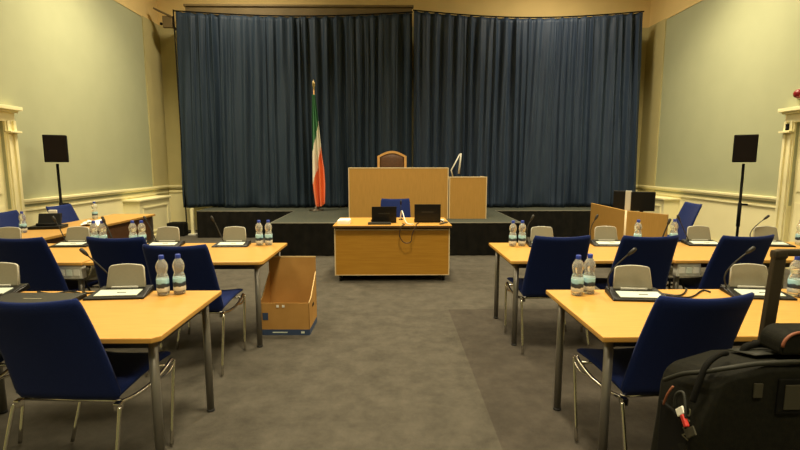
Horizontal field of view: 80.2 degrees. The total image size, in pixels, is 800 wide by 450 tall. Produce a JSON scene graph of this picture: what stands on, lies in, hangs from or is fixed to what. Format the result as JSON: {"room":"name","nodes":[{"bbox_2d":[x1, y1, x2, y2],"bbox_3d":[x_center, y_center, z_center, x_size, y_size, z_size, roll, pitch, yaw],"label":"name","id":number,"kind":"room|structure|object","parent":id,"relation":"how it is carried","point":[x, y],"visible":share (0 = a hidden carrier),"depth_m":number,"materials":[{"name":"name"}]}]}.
{"room":"courtroom","nodes":[
{"label":"courtroom","id":0,"kind":"room"},
{"bbox_2d":[0,0,168,227],"bbox_3d":[-5.129,-1.827,3.568,0.170,5.700,13.720,0,7,-1],"label":"wall","id":1,"kind":"structure","parent":0,"point":[89,72],"depth_m":7.73,"materials":[{"name":"beige paint"}]},
{"bbox_2d":[0,104,25,220],"bbox_3d":[-5.080,-0.353,5.678,0.210,2.230,1.500,0,7,-1],"label":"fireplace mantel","id":2,"kind":"structure","parent":1,"relation":"in","point":[7,112],"depth_m":6.20,"materials":[{"name":"beige paint"}]},
{"bbox_2d":[24,185,168,211],"bbox_3d":[-5.041,0.079,3.819,0.045,0.165,13.720,0,7,-1],"label":"trim","id":3,"kind":"structure","parent":1,"relation":"attached to","point":[95,194],"depth_m":7.90,"materials":[{"name":"beige paint"}]},
{"bbox_2d":[114,0,157,24],"bbox_3d":[-5.058,-3.384,3.366,0.012,0.040,13.720,0,7,-1],"label":"trim","id":4,"kind":"structure","parent":1,"relation":"attached to","point":[117,1],"depth_m":9.07,"materials":[{"name":"paint"}]},
{"bbox_2d":[0,230,789,449],"bbox_3d":[0.235,1.037,4.033,11.000,0.100,14.120,0,7,-1],"label":"floor","id":5,"kind":"structure","parent":0,"point":[387,362],"depth_m":3.30,"materials":[{"name":"carpet"}]},
{"bbox_2d":[0,352,24,443],"bbox_3d":[-2.318,0.726,2.304,0.568,0.950,0.699,0,7,2],"label":"chair","id":6,"kind":"object","parent":5,"relation":"on","point":[3,375],"visible":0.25,"depth_m":2.54,"materials":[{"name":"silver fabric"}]},
{"bbox_2d":[0,210,73,279],"bbox_3d":[-4.170,0.317,5.437,0.699,0.950,0.568,-1,7,-4],"label":"chair","id":7,"kind":"object","parent":5,"relation":"on","point":[9,218],"visible":0.05,"depth_m":5.43,"materials":[{"name":"blue fabric"}]},
{"bbox_2d":[0,237,98,290],"bbox_3d":[-2.845,0.517,3.902,0.568,0.950,0.699,0,7,4],"label":"chair","id":8,"kind":"object","parent":5,"relation":"on","point":[38,267],"visible":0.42,"depth_m":3.62,"materials":[{"name":"blue fabric"}]},
{"bbox_2d":[46,204,92,279],"bbox_3d":[-4.154,0.209,6.262,0.699,0.950,0.568,0,7,1],"label":"chair","id":9,"kind":"object","parent":5,"relation":"on","point":[68,212],"visible":0.11,"depth_m":6.29,"materials":[{"name":"blue fabric"}]},
{"bbox_2d":[48,244,91,290],"bbox_3d":[-3.193,0.598,4.190,1.390,0.730,0.900,0,7,-1],"label":"conference table","id":10,"kind":"object","parent":5,"relation":"on","point":[70,260],"visible":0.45,"depth_m":3.80,"materials":[{"name":"brown wood"}]},
{"bbox_2d":[0,227,21,238],"bbox_3d":[-3.720,0.061,4.416,0.383,0.276,0.208,0,7,-4],"label":"microphone unit","id":11,"kind":"object","parent":10,"relation":"on","point":[5,232],"visible":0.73,"depth_m":4.49,"materials":[{"name":"black plastic"}]},
{"bbox_2d":[49,216,89,247],"bbox_3d":[-3.091,0.057,4.447,0.383,0.276,0.208,0,7,-4],"label":"microphone unit","id":12,"kind":"object","parent":10,"relation":"on","point":[76,236],"visible":0.96,"depth_m":4.51,"materials":[{"name":"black plastic"}]},
{"bbox_2d":[90,220,98,237],"bbox_3d":[-2.852,0.077,4.430,0.070,0.238,0.070,-7,10,-43],"label":"water bottle","id":13,"kind":"object","parent":10,"relation":"on","point":[93,227],"visible":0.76,"depth_m":4.41,"materials":[{"name":"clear plastic"}]},
{"bbox_2d":[98,220,106,237],"bbox_3d":[-2.774,0.077,4.432,0.070,0.238,0.070,2,8,12],"label":"water bottle","id":14,"kind":"object","parent":10,"relation":"on","point":[102,228],"visible":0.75,"depth_m":4.40,"materials":[{"name":"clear plastic"}]},
{"bbox_2d":[101,216,112,237],"bbox_3d":[-2.693,0.058,4.420,0.158,0.281,0.120,0,7,-1],"label":"gooseneck microphone","id":15,"kind":"object","parent":10,"relation":"on","point":[102,217],"visible":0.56,"depth_m":4.41,"materials":[{"name":"black plastic"}]},
{"bbox_2d":[56,164,90,267],"bbox_3d":[-4.794,-0.122,6.750,0.575,1.485,0.501,-5,9,-32],"label":"speaker stand","id":16,"kind":"object","parent":5,"relation":"on","point":[57,165],"visible":0.32,"depth_m":6.62,"materials":[{"name":"black metal"}]},
{"bbox_2d":[42,135,68,161],"bbox_3d":[-4.749,-1.052,6.557,0.270,0.370,0.208,-5,9,-32],"label":"loudspeaker","id":17,"kind":"object","parent":16,"relation":"on","point":[55,147],"visible":1,"depth_m":6.47,"materials":[{"name":"black plastic"}]},
{"bbox_2d":[0,298,175,449],"bbox_3d":[-1.503,0.727,2.298,0.568,0.950,0.699,0,7,3],"label":"chair","id":18,"kind":"object","parent":5,"relation":"on","point":[52,350],"visible":0.96,"depth_m":2.07,"materials":[{"name":"blue fabric"}]},
{"bbox_2d":[22,214,154,243],"bbox_3d":[-4.025,0.357,6.031,0.630,0.730,2.540,0,7,-1],"label":"side table","id":19,"kind":"object","parent":5,"relation":"on","point":[118,224],"visible":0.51,"depth_m":6.33,"materials":[{"name":"brown wood"}]},
{"bbox_2d":[18,211,26,232],"bbox_3d":[-4.188,-0.033,5.271,0.070,0.238,0.070,-5,9,-36],"label":"water bottle","id":20,"kind":"object","parent":19,"relation":"on","point":[22,223],"visible":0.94,"depth_m":5.25,"materials":[{"name":"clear plastic"}]},
{"bbox_2d":[28,210,67,229],"bbox_3d":[-4.175,-0.066,5.632,0.340,0.208,0.225,-2,8,-15],"label":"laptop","id":21,"kind":"object","parent":19,"relation":"on","point":[45,221],"visible":0.99,"depth_m":5.66,"materials":[{"name":"black plastic"}]},
{"bbox_2d":[80,219,101,225],"bbox_3d":[-3.895,-0.028,6.000,0.210,0.044,0.380,-4,9,-29],"label":"loose papers","id":22,"kind":"object","parent":19,"relation":"on","point":[88,222],"visible":0.61,"depth_m":5.99,"materials":[{"name":"white paper"}]},
{"bbox_2d":[91,202,97,218],"bbox_3d":[-4.230,-0.203,6.579,0.070,0.238,0.070,5,9,33],"label":"water bottle","id":23,"kind":"object","parent":19,"relation":"on","point":[94,206],"visible":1,"depth_m":6.56,"materials":[{"name":"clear plastic"}]},
{"bbox_2d":[0,290,221,449],"bbox_3d":[-1.776,0.813,2.537,1.390,0.730,0.800,0,7,-1],"label":"conference table","id":24,"kind":"object","parent":5,"relation":"on","point":[149,321],"visible":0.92,"depth_m":2.44,"materials":[{"name":"brown wood"}]},
{"bbox_2d":[0,262,29,295],"bbox_3d":[-2.453,0.271,2.811,0.383,0.276,0.208,0,7,-4],"label":"microphone unit","id":25,"kind":"object","parent":24,"relation":"on","point":[9,272],"visible":0.94,"depth_m":2.88,"materials":[{"name":"black plastic"}]},
{"bbox_2d":[0,293,86,302],"bbox_3d":[-2.028,0.420,2.623,0.440,0.029,0.250,0,7,1],"label":"folder","id":26,"kind":"object","parent":24,"relation":"on","point":[11,297],"visible":0.6,"depth_m":2.66,"materials":[{"name":"black plastic"}]},
{"bbox_2d":[37,290,80,292],"bbox_3d":[-2.031,0.402,2.827,0.274,0.010,0.060,0,7,-1],"label":"cable","id":27,"kind":"object","parent":24,"relation":"on","point":[69,290],"visible":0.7,"depth_m":2.83,"materials":[{"name":"black plastic"}]},
{"bbox_2d":[79,248,154,300],"bbox_3d":[-1.675,0.276,2.772,0.409,0.276,0.208,-1,7,-5],"label":"microphone unit","id":28,"kind":"object","parent":24,"relation":"on","point":[124,281],"visible":1,"depth_m":2.83,"materials":[{"name":"black plastic"}]},
{"bbox_2d":[155,255,169,295],"bbox_3d":[-1.391,0.293,2.778,0.070,0.238,0.070,-4,8,-26],"label":"water bottle","id":29,"kind":"object","parent":24,"relation":"on","point":[162,278],"visible":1,"depth_m":2.76,"materials":[{"name":"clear plastic"}]},
{"bbox_2d":[172,254,185,293],"bbox_3d":[-1.308,0.289,2.809,0.070,0.238,0.070,-1,7,-5],"label":"water bottle","id":30,"kind":"object","parent":24,"relation":"on","point":[179,279],"visible":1,"depth_m":2.79,"materials":[{"name":"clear plastic"}]},
{"bbox_2d":[86,236,189,350],"bbox_3d":[-2.125,0.516,3.914,0.568,0.950,0.699,0,7,1],"label":"chair","id":31,"kind":"object","parent":5,"relation":"on","point":[106,252],"visible":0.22,"depth_m":3.58,"materials":[{"name":"blue fabric"}]},
{"bbox_2d":[122,195,170,239],"bbox_3d":[-4.993,-0.138,9.480,0.330,0.820,1.260,0,7,-1],"label":"radiator cover","id":32,"kind":"object","parent":5,"relation":"on","point":[159,205],"visible":0.43,"depth_m":9.40,"materials":[{"name":"beige paint"}]},
{"bbox_2d":[122,195,170,201],"bbox_3d":[-4.993,-0.525,9.429,0.330,0.040,1.260,0,7,-1],"label":"shelf","id":33,"kind":"object","parent":32,"relation":"attached to","point":[157,198],"depth_m":9.36,"materials":[{"name":"beige paint"}]},
{"bbox_2d":[167,222,187,235],"bbox_3d":[-4.624,0.083,9.873,0.340,0.280,0.250,0,7,-1],"label":"equipment case","id":34,"kind":"object","parent":5,"relation":"on","point":[183,226],"visible":0.7,"depth_m":9.77,"materials":[{"name":"black plastic"}]},
{"bbox_2d":[172,9,190,233],"bbox_3d":[-4.569,-2.090,9.908,0.180,4.580,0.180,0,7,-1],"label":"post","id":35,"kind":"object","parent":5,"relation":"on","point":[172,9],"visible":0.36,"depth_m":9.83,"materials":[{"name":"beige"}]},
{"bbox_2d":[174,10,412,16],"bbox_3d":[-2.154,-4.289,9.641,4.832,0.118,0.028,0,7,-1],"label":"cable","id":36,"kind":"object","parent":35,"relation":"attached to","point":[174,10],"visible":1,"depth_m":9.64,"materials":[{"name":"black plastic"}]},
{"bbox_2d":[176,12,411,207],"bbox_3d":[-2.189,-2.344,9.908,4.883,3.978,0.251,0,7,-1],"label":"stage curtain","id":37,"kind":"object","parent":36,"relation":"hanging from","point":[245,82],"visible":0.92,"depth_m":9.87,"materials":[{"name":"blue fabric"}]},
{"bbox_2d":[413,9,643,17],"bbox_3d":[2.631,-4.307,9.700,4.742,0.158,0.028,0,7,-1],"label":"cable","id":38,"kind":"object","parent":36,"relation":"attached to","point":[413,9],"visible":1,"depth_m":9.70,"materials":[{"name":"black plastic"}]},
{"bbox_2d":[413,11,642,207],"bbox_3d":[2.677,-2.365,9.956,4.794,4.008,0.216,0,7,0],"label":"stage curtain","id":39,"kind":"object","parent":38,"relation":"hanging from","point":[546,110],"visible":0.91,"depth_m":9.93,"materials":[{"name":"fabric"}]},
{"bbox_2d":[183,4,413,17],"bbox_3d":[-2.067,-4.332,9.778,4.690,0.360,0.120,0,7,-1],"label":"board","id":40,"kind":"object","parent":35,"relation":"attached to","point":[257,9],"visible":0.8,"depth_m":9.74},
{"bbox_2d":[84,243,286,348],"bbox_3d":[-1.784,0.595,4.213,1.390,0.730,0.900,0,7,-1],"label":"conference table","id":41,"kind":"object","parent":5,"relation":"on","point":[254,256],"visible":0.45,"depth_m":3.89,"materials":[{"name":"brown wood"}]},
{"bbox_2d":[129,220,137,237],"bbox_3d":[-2.494,0.076,4.436,0.070,0.238,0.070,5,9,33],"label":"water bottle","id":42,"kind":"object","parent":41,"relation":"on","point":[132,227],"visible":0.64,"depth_m":4.41,"materials":[{"name":"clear plastic"}]},
{"bbox_2d":[138,220,146,241],"bbox_3d":[-2.416,0.075,4.447,0.070,0.238,0.070,-2,8,-15],"label":"water bottle","id":43,"kind":"object","parent":41,"relation":"on","point":[141,227],"visible":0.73,"depth_m":4.42,"materials":[{"name":"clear plastic"}]},
{"bbox_2d":[143,216,184,245],"bbox_3d":[-2.230,0.058,4.442,0.383,0.276,0.208,0,7,-3],"label":"microphone unit","id":44,"kind":"object","parent":41,"relation":"on","point":[165,236],"visible":0.98,"depth_m":4.51,"materials":[{"name":"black plastic"}]},
{"bbox_2d":[210,216,250,246],"bbox_3d":[-1.601,0.056,4.452,0.383,0.276,0.208,0,7,-2],"label":"microphone unit","id":45,"kind":"object","parent":41,"relation":"on","point":[233,236],"visible":1,"depth_m":4.52,"materials":[{"name":"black plastic"}]},
{"bbox_2d":[255,220,262,245],"bbox_3d":[-1.324,0.073,4.465,0.070,0.238,0.070,-3,8,-25],"label":"water bottle","id":46,"kind":"object","parent":41,"relation":"on","point":[259,235],"visible":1,"depth_m":4.44,"materials":[{"name":"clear plastic"}]},
{"bbox_2d":[265,220,272,244],"bbox_3d":[-1.239,0.071,4.477,0.070,0.238,0.070,-5,9,-32],"label":"water bottle","id":47,"kind":"object","parent":41,"relation":"on","point":[268,227],"visible":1,"depth_m":4.45,"materials":[{"name":"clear plastic"}]},
{"bbox_2d":[188,208,197,234],"bbox_3d":[-4.346,-0.069,9.954,0.160,0.560,0.160,0,7,-1],"label":"post","id":48,"kind":"object","parent":5,"relation":"on","point":[191,209],"visible":0.91,"depth_m":9.93,"materials":[{"name":"beige paint"}]},
{"bbox_2d":[142,244,245,375],"bbox_3d":[-1.524,0.560,3.577,0.568,0.950,0.699,0,7,0],"label":"chair","id":49,"kind":"object","parent":5,"relation":"on","point":[200,274],"visible":0.47,"depth_m":3.30,"materials":[{"name":"blue fabric"}]},
{"bbox_2d":[261,256,316,334],"bbox_3d":[-1.012,0.630,4.311,0.444,0.635,0.366,0,7,0],"label":"cardboard box","id":50,"kind":"object","parent":5,"relation":"on","point":[289,299],"visible":0.91,"depth_m":4.45,"materials":[{"name":"brown cardboard"}]},
{"bbox_2d":[333,217,451,279],"bbox_3d":[-0.100,0.311,6.380,1.484,0.729,0.886,0,7,-1],"label":"desk","id":51,"kind":"object","parent":5,"relation":"on","point":[361,248],"visible":0.98,"depth_m":6.01,"materials":[{"name":"brown wood"}]},
{"bbox_2d":[337,218,350,223],"bbox_3d":[-0.718,-0.051,6.140,0.168,0.052,0.221,0,7,-1],"label":"paper stack","id":52,"kind":"object","parent":51,"relation":"on","point":[341,220],"visible":1,"depth_m":6.03,"materials":[{"name":"white paper"}]},
{"bbox_2d":[368,222,390,224],"bbox_3d":[-0.260,-0.022,6.024,0.290,0.022,0.120,0,7,-1],"label":"keyboard","id":53,"kind":"object","parent":51,"relation":"on","point":[369,223],"visible":1,"depth_m":5.97,"materials":[{"name":"grey plastic"}]},
{"bbox_2d":[371,206,396,222],"bbox_3d":[-0.218,-0.146,6.224,0.320,0.215,0.272,-1,7,-7],"label":"laptop","id":54,"kind":"object","parent":51,"relation":"on","point":[379,214],"visible":0.94,"depth_m":6.10,"materials":[{"name":"black plastic"}]},
{"bbox_2d":[399,222,418,243],"bbox_3d":[0.115,0.098,5.998,0.262,0.240,0.238,0,7,-1],"label":"cable","id":55,"kind":"object","parent":51,"relation":"hanging from","point":[418,222],"visible":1,"depth_m":5.89,"materials":[{"name":"brown plastic"}]},
{"bbox_2d":[414,204,440,221],"bbox_3d":[0.359,-0.165,6.273,0.340,0.240,0.271,0,7,1],"label":"laptop","id":56,"kind":"object","parent":51,"relation":"on","point":[422,212],"visible":1,"depth_m":6.15,"materials":[{"name":"black plastic"}]},
{"bbox_2d":[381,198,410,216],"bbox_3d":[-0.068,0.098,7.113,0.568,0.950,0.699,0,7,-1],"label":"chair","id":57,"kind":"object","parent":5,"relation":"on","point":[405,206],"visible":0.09,"depth_m":7.34,"materials":[{"name":"blue fabric"}]},
{"bbox_2d":[196,206,627,255],"bbox_3d":[0.345,0.035,9.184,8.834,0.546,3.010,0,7,-1],"label":"stage platform","id":58,"kind":"object","parent":5,"relation":"on","point":[305,232],"visible":0.59,"depth_m":8.84,"materials":[{"name":"wood"}]},
{"bbox_2d":[309,79,324,210],"bbox_3d":[-1.679,-1.560,9.400,0.298,2.560,0.298,-4,8,-25],"label":"flag","id":59,"kind":"object","parent":58,"relation":"on","point":[317,161],"visible":1,"depth_m":9.42,"materials":[{"name":"multicoloured fabric"}]},
{"bbox_2d":[377,151,406,167],"bbox_3d":[-0.150,-0.806,8.965,0.624,1.181,0.570,0,7,-1],"label":"armchair","id":60,"kind":"object","parent":58,"relation":"on","point":[389,159],"visible":0.28,"depth_m":9.11,"materials":[{"name":"brown wood"}]},
{"bbox_2d":[348,167,448,218],"bbox_3d":[-0.030,-0.573,8.355,1.700,0.874,0.524,0,7,-1],"label":"podium","id":61,"kind":"object","parent":58,"relation":"on","point":[367,187],"visible":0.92,"depth_m":8.09,"materials":[{"name":"brown wood"}]},
{"bbox_2d":[448,176,486,218],"bbox_3d":[1.157,-0.504,8.424,0.645,0.719,0.604,0,7,-1],"label":"podium","id":62,"kind":"object","parent":58,"relation":"on","point":[467,196],"visible":0.85,"depth_m":8.13,"materials":[{"name":"brown wood"}]},
{"bbox_2d":[451,153,461,176],"bbox_3d":[0.973,-0.922,8.368,0.206,0.671,0.138,0,7,-1],"label":"desk lamp","id":63,"kind":"object","parent":62,"relation":"on","point":[460,154],"visible":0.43,"depth_m":8.30,"materials":[{"name":"grey plastic"}]},
{"bbox_2d":[504,235,590,353],"bbox_3d":[1.216,0.509,3.970,0.568,0.950,0.699,0,7,-3],"label":"chair","id":64,"kind":"object","parent":5,"relation":"on","point":[551,259],"visible":0.72,"depth_m":3.71,"materials":[{"name":"blue fabric"}]},
{"bbox_2d":[489,243,672,345],"bbox_3d":[1.521,0.590,4.253,1.300,0.730,0.870,0,7,-1],"label":"conference table","id":65,"kind":"object","parent":5,"relation":"on","point":[517,256],"visible":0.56,"depth_m":4.03,"materials":[{"name":"brown wood"}]},
{"bbox_2d":[509,221,516,245],"bbox_3d":[1.052,0.078,4.426,0.070,0.238,0.070,-5,9,-36],"label":"water bottle","id":66,"kind":"object","parent":65,"relation":"on","point":[512,236],"visible":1,"depth_m":4.40,"materials":[{"name":"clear plastic"}]},
{"bbox_2d":[518,220,525,245],"bbox_3d":[1.142,0.076,4.437,0.070,0.238,0.070,-3,8,-21],"label":"water bottle","id":67,"kind":"object","parent":65,"relation":"on","point":[522,227],"visible":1,"depth_m":4.41,"materials":[{"name":"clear plastic"}]},
{"bbox_2d":[526,215,552,246],"bbox_3d":[1.356,0.050,4.462,0.329,0.286,0.208,0,7,-1],"label":"microphone unit","id":68,"kind":"object","parent":65,"relation":"on","point":[545,231],"visible":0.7,"depth_m":4.53,"materials":[{"name":"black plastic"}]},
{"bbox_2d":[590,214,620,246],"bbox_3d":[1.976,0.046,4.492,0.329,0.286,0.208,0,7,2],"label":"microphone unit","id":69,"kind":"object","parent":65,"relation":"on","point":[604,236],"visible":0.9,"depth_m":4.56,"materials":[{"name":"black plastic"}]},
{"bbox_2d":[589,203,668,239],"bbox_3d":[3.292,0.164,7.041,0.676,0.852,1.823,2,8,13],"label":"desk","id":70,"kind":"object","parent":5,"relation":"on","point":[653,224],"visible":0.43,"depth_m":6.51,"materials":[{"name":"brown wood"}]},
{"bbox_2d":[613,190,631,210],"bbox_3d":[3.400,-0.350,7.312,0.288,0.358,0.180,4,8,27],"label":"computer monitor","id":71,"kind":"object","parent":70,"relation":"on","point":[621,199],"visible":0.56,"depth_m":7.28,"materials":[{"name":"black plastic"}]},
{"bbox_2d":[630,192,655,211],"bbox_3d":[3.666,-0.328,7.179,0.330,0.348,0.180,2,8,16],"label":"computer monitor","id":72,"kind":"object","parent":70,"relation":"on","point":[640,201],"visible":0.77,"depth_m":7.15,"materials":[{"name":"black plastic"}]},
{"bbox_2d":[580,235,678,331],"bbox_3d":[1.896,0.507,3.981,0.568,0.950,0.699,0,7,-3],"label":"chair","id":73,"kind":"object","parent":5,"relation":"on","point":[656,253],"visible":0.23,"depth_m":3.67,"materials":[{"name":"blue fabric"}]},
{"bbox_2d":[636,195,679,234],"bbox_3d":[5.271,-0.196,9.922,0.330,0.820,1.310,0,7,-1],"label":"radiator cover","id":74,"kind":"object","parent":5,"relation":"on","point":[663,205],"visible":0.2,"depth_m":9.29,"materials":[{"name":"beige paint"}]},
{"bbox_2d":[655,195,679,199],"bbox_3d":[5.271,-0.583,9.872,0.330,0.040,1.310,0,7,-1],"label":"shelf","id":75,"kind":"object","parent":74,"relation":"attached to","point":[656,197],"depth_m":9.33,"materials":[{"name":"beige paint"}]},
{"bbox_2d":[572,292,754,449],"bbox_3d":[1.250,0.720,2.354,0.568,0.950,0.699,-1,7,-7],"label":"chair","id":76,"kind":"object","parent":5,"relation":"on","point":[675,328],"visible":0.73,"depth_m":2.08,"materials":[{"name":"blue fabric"}]},
{"bbox_2d":[546,289,799,449],"bbox_3d":[1.599,0.809,2.573,1.400,0.730,0.800,0,7,-1],"label":"conference table","id":77,"kind":"object","parent":5,"relation":"on","point":[613,323],"visible":0.56,"depth_m":2.45,"materials":[{"name":"brown wood"}]},
{"bbox_2d":[571,255,583,295],"bbox_3d":[1.040,0.293,2.779,0.070,0.238,0.070,0,7,-1],"label":"water bottle","id":78,"kind":"object","parent":77,"relation":"on","point":[577,280],"visible":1,"depth_m":2.75,"materials":[{"name":"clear plastic"}]},
{"bbox_2d":[583,253,595,293],"bbox_3d":[1.122,0.288,2.815,0.070,0.238,0.070,-3,8,-22],"label":"water bottle","id":79,"kind":"object","parent":77,"relation":"on","point":[589,264],"visible":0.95,"depth_m":2.79,"materials":[{"name":"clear plastic"}]},
{"bbox_2d":[605,248,665,301],"bbox_3d":[1.370,0.277,2.736,0.329,0.283,0.208,1,7,5],"label":"microphone unit","id":80,"kind":"object","parent":77,"relation":"on","point":[633,283],"visible":0.98,"depth_m":2.80,"materials":[{"name":"black plastic"}]},
{"bbox_2d":[665,289,710,297],"bbox_3d":[1.705,0.406,2.789,0.333,0.010,0.106,-2,8,-16],"label":"cable","id":81,"kind":"object","parent":77,"relation":"on","point":[697,293],"visible":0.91,"depth_m":2.76,"materials":[{"name":"black plastic"}]},
{"bbox_2d":[719,246,797,300],"bbox_3d":[2.089,0.271,2.778,0.329,0.283,0.208,1,7,6],"label":"microphone unit","id":82,"kind":"object","parent":77,"relation":"on","point":[744,278],"visible":0.84,"depth_m":2.84,"materials":[{"name":"black plastic"}]},
{"bbox_2d":[786,256,799,296],"bbox_3d":[2.300,0.295,2.760,0.070,0.238,0.070,6,9,37],"label":"water bottle","id":83,"kind":"object","parent":77,"relation":"on","point":[793,282],"visible":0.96,"depth_m":2.74,"materials":[{"name":"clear plastic"}]},
{"bbox_2d":[667,202,701,240],"bbox_3d":[3.741,0.160,6.638,0.699,0.950,0.568,1,7,5],"label":"chair","id":84,"kind":"object","parent":5,"relation":"on","point":[688,213],"visible":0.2,"depth_m":6.57,"materials":[{"name":"blue fabric"}]},
{"bbox_2d":[666,234,774,288],"bbox_3d":[2.627,0.505,3.993,0.568,0.950,0.699,-1,7,-7],"label":"chair","id":85,"kind":"object","parent":5,"relation":"on","point":[728,249],"visible":0.42,"depth_m":3.69,"materials":[{"name":"blue fabric"}]},
{"bbox_2d":[651,249,799,449],"bbox_3d":[1.434,0.687,1.722,0.948,1.191,0.321,0,7,-1],"label":"suitcase","id":86,"kind":"object","parent":5,"relation":"on","point":[746,397],"visible":0.94,"depth_m":1.58,"materials":[{"name":"black fabric"}]},
{"bbox_2d":[759,323,799,354],"bbox_3d":[1.449,0.384,1.614,0.390,0.085,0.107,0,7,-1],"label":"shoulder bag","id":87,"kind":"object","parent":86,"relation":"on","point":[781,338],"visible":1,"depth_m":1.59,"materials":[{"name":"black fabric"}]},
{"bbox_2d":[671,242,798,288],"bbox_3d":[2.911,0.587,4.276,1.440,0.730,0.870,0,7,-1],"label":"conference table","id":88,"kind":"object","parent":5,"relation":"on","point":[687,260],"visible":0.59,"depth_m":3.88,"materials":[{"name":"brown wood"}]},
{"bbox_2d":[634,220,641,236],"bbox_3d":[2.256,0.068,4.505,0.070,0.238,0.070,1,7,5],"label":"water bottle","id":89,"kind":"object","parent":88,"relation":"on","point":[638,226],"visible":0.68,"depth_m":4.48,"materials":[{"name":"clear plastic"}]},
{"bbox_2d":[669,219,677,235],"bbox_3d":[2.625,0.061,4.551,0.070,0.238,0.070,-2,8,-14],"label":"water bottle","id":90,"kind":"object","parent":88,"relation":"on","point":[674,225],"visible":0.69,"depth_m":4.52,"materials":[{"name":"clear plastic"}]},
{"bbox_2d":[668,277,684,288],"bbox_3d":[2.295,0.602,3.947,0.134,0.363,0.042,1,8,9],"label":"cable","id":91,"kind":"object","parent":88,"relation":"hanging from","point":[681,282],"visible":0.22,"depth_m":3.94,"materials":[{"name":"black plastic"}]},
{"bbox_2d":[677,215,717,245],"bbox_3d":[2.849,0.049,4.509,0.383,0.276,0.208,1,7,5],"label":"microphone unit","id":92,"kind":"object","parent":88,"relation":"on","point":[696,235],"visible":0.98,"depth_m":4.57,"materials":[{"name":"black plastic"}]},
{"bbox_2d":[749,215,795,246],"bbox_3d":[3.496,0.049,4.477,0.329,0.283,0.208,1,8,8],"label":"microphone unit","id":93,"kind":"object","parent":88,"relation":"on","point":[759,230],"visible":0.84,"depth_m":4.54,"materials":[{"name":"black plastic"}]},
{"bbox_2d":[735,164,747,235],"bbox_3d":[4.766,-0.114,6.687,0.575,1.485,0.501,5,9,34],"label":"speaker stand","id":94,"kind":"object","parent":5,"relation":"on","point":[740,203],"visible":0.54,"depth_m":6.58,"materials":[{"name":"black metal"}]},
{"bbox_2d":[732,134,758,161],"bbox_3d":[4.718,-1.044,6.496,0.270,0.370,0.208,5,9,34],"label":"loudspeaker","id":95,"kind":"object","parent":94,"relation":"on","point":[745,147],"visible":1,"depth_m":6.41,"materials":[{"name":"black plastic"}]},
{"bbox_2d":[782,242,799,288],"bbox_3d":[4.341,0.583,4.300,1.380,0.730,0.870,0,7,-1],"label":"conference table","id":96,"kind":"object","parent":5,"relation":"on","point":[791,243],"visible":0.04,"depth_m":4.58,"materials":[{"name":"brown wood"}]},
{"bbox_2d":[795,222,799,244],"bbox_3d":[3.786,0.069,4.491,0.070,0.238,0.070,4,9,30],"label":"water bottle","id":97,"kind":"object","parent":96,"relation":"on","point":[797,235],"visible":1,"depth_m":4.49,"materials":[{"name":"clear plastic"}]},
{"bbox_2d":[157,0,650,222],"bbox_3d":[0.120,-2.736,10.533,10.900,5.700,0.150,0,7,-1],"label":"wall","id":98,"kind":"structure","parent":0,"point":[516,8],"depth_m":10.26,"materials":[{"name":"beige paint"}]},
{"bbox_2d":[153,7,175,29],"bbox_3d":[-4.803,-4.237,9.886,0.374,0.384,0.580,0,7,-1],"label":"wall bracket","id":99,"kind":"object","parent":98,"relation":"attached to","point":[167,21],"visible":0.84,"depth_m":9.63,"materials":[{"name":"black"}]},
{"bbox_2d":[169,185,637,192],"bbox_3d":[0.121,-0.817,10.685,10.600,0.165,0.045,0,7,-1],"label":"trim","id":100,"kind":"structure","parent":98,"relation":"attached to","point":[170,186],"depth_m":10.59,"materials":[{"name":"beige paint"}]},
{"bbox_2d":[638,0,799,241],"bbox_3d":[5.600,-1.850,3.746,0.170,5.700,13.720,0,7,-1],"label":"wall","id":101,"kind":"structure","parent":0,"point":[716,71],"depth_m":8.12,"materials":[{"name":"beige paint"}]},
{"bbox_2d":[649,0,702,26],"bbox_3d":[5.529,-3.407,3.542,0.012,0.040,13.720,0,7,-1],"label":"trim","id":102,"kind":"structure","parent":101,"relation":"attached to","point":[698,1],"depth_m":9.16,"materials":[{"name":"paint"}]},
{"bbox_2d":[638,185,775,207],"bbox_3d":[5.512,0.056,3.994,0.045,0.165,13.720,0,7,-1],"label":"trim","id":103,"kind":"structure","parent":101,"relation":"attached to","point":[724,194],"depth_m":8.23,"materials":[{"name":"beige paint"}]},
{"bbox_2d":[773,106,799,268],"bbox_3d":[5.483,-0.428,6.139,0.210,2.260,1.520,0,7,-1],"label":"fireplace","id":104,"kind":"structure","parent":101,"relation":"in","point":[792,114],"depth_m":6.68,"materials":[{"name":"beige paint"}]},
{"bbox_2d":[793,89,799,98],"bbox_3d":[5.443,-1.796,6.494,0.092,0.140,0.140,0,7,-1],"label":"bell","id":105,"kind":"object","parent":101,"relation":"attached to","point":[796,93],"visible":1,"depth_m":6.47,"materials":[{"name":"red plastic"}]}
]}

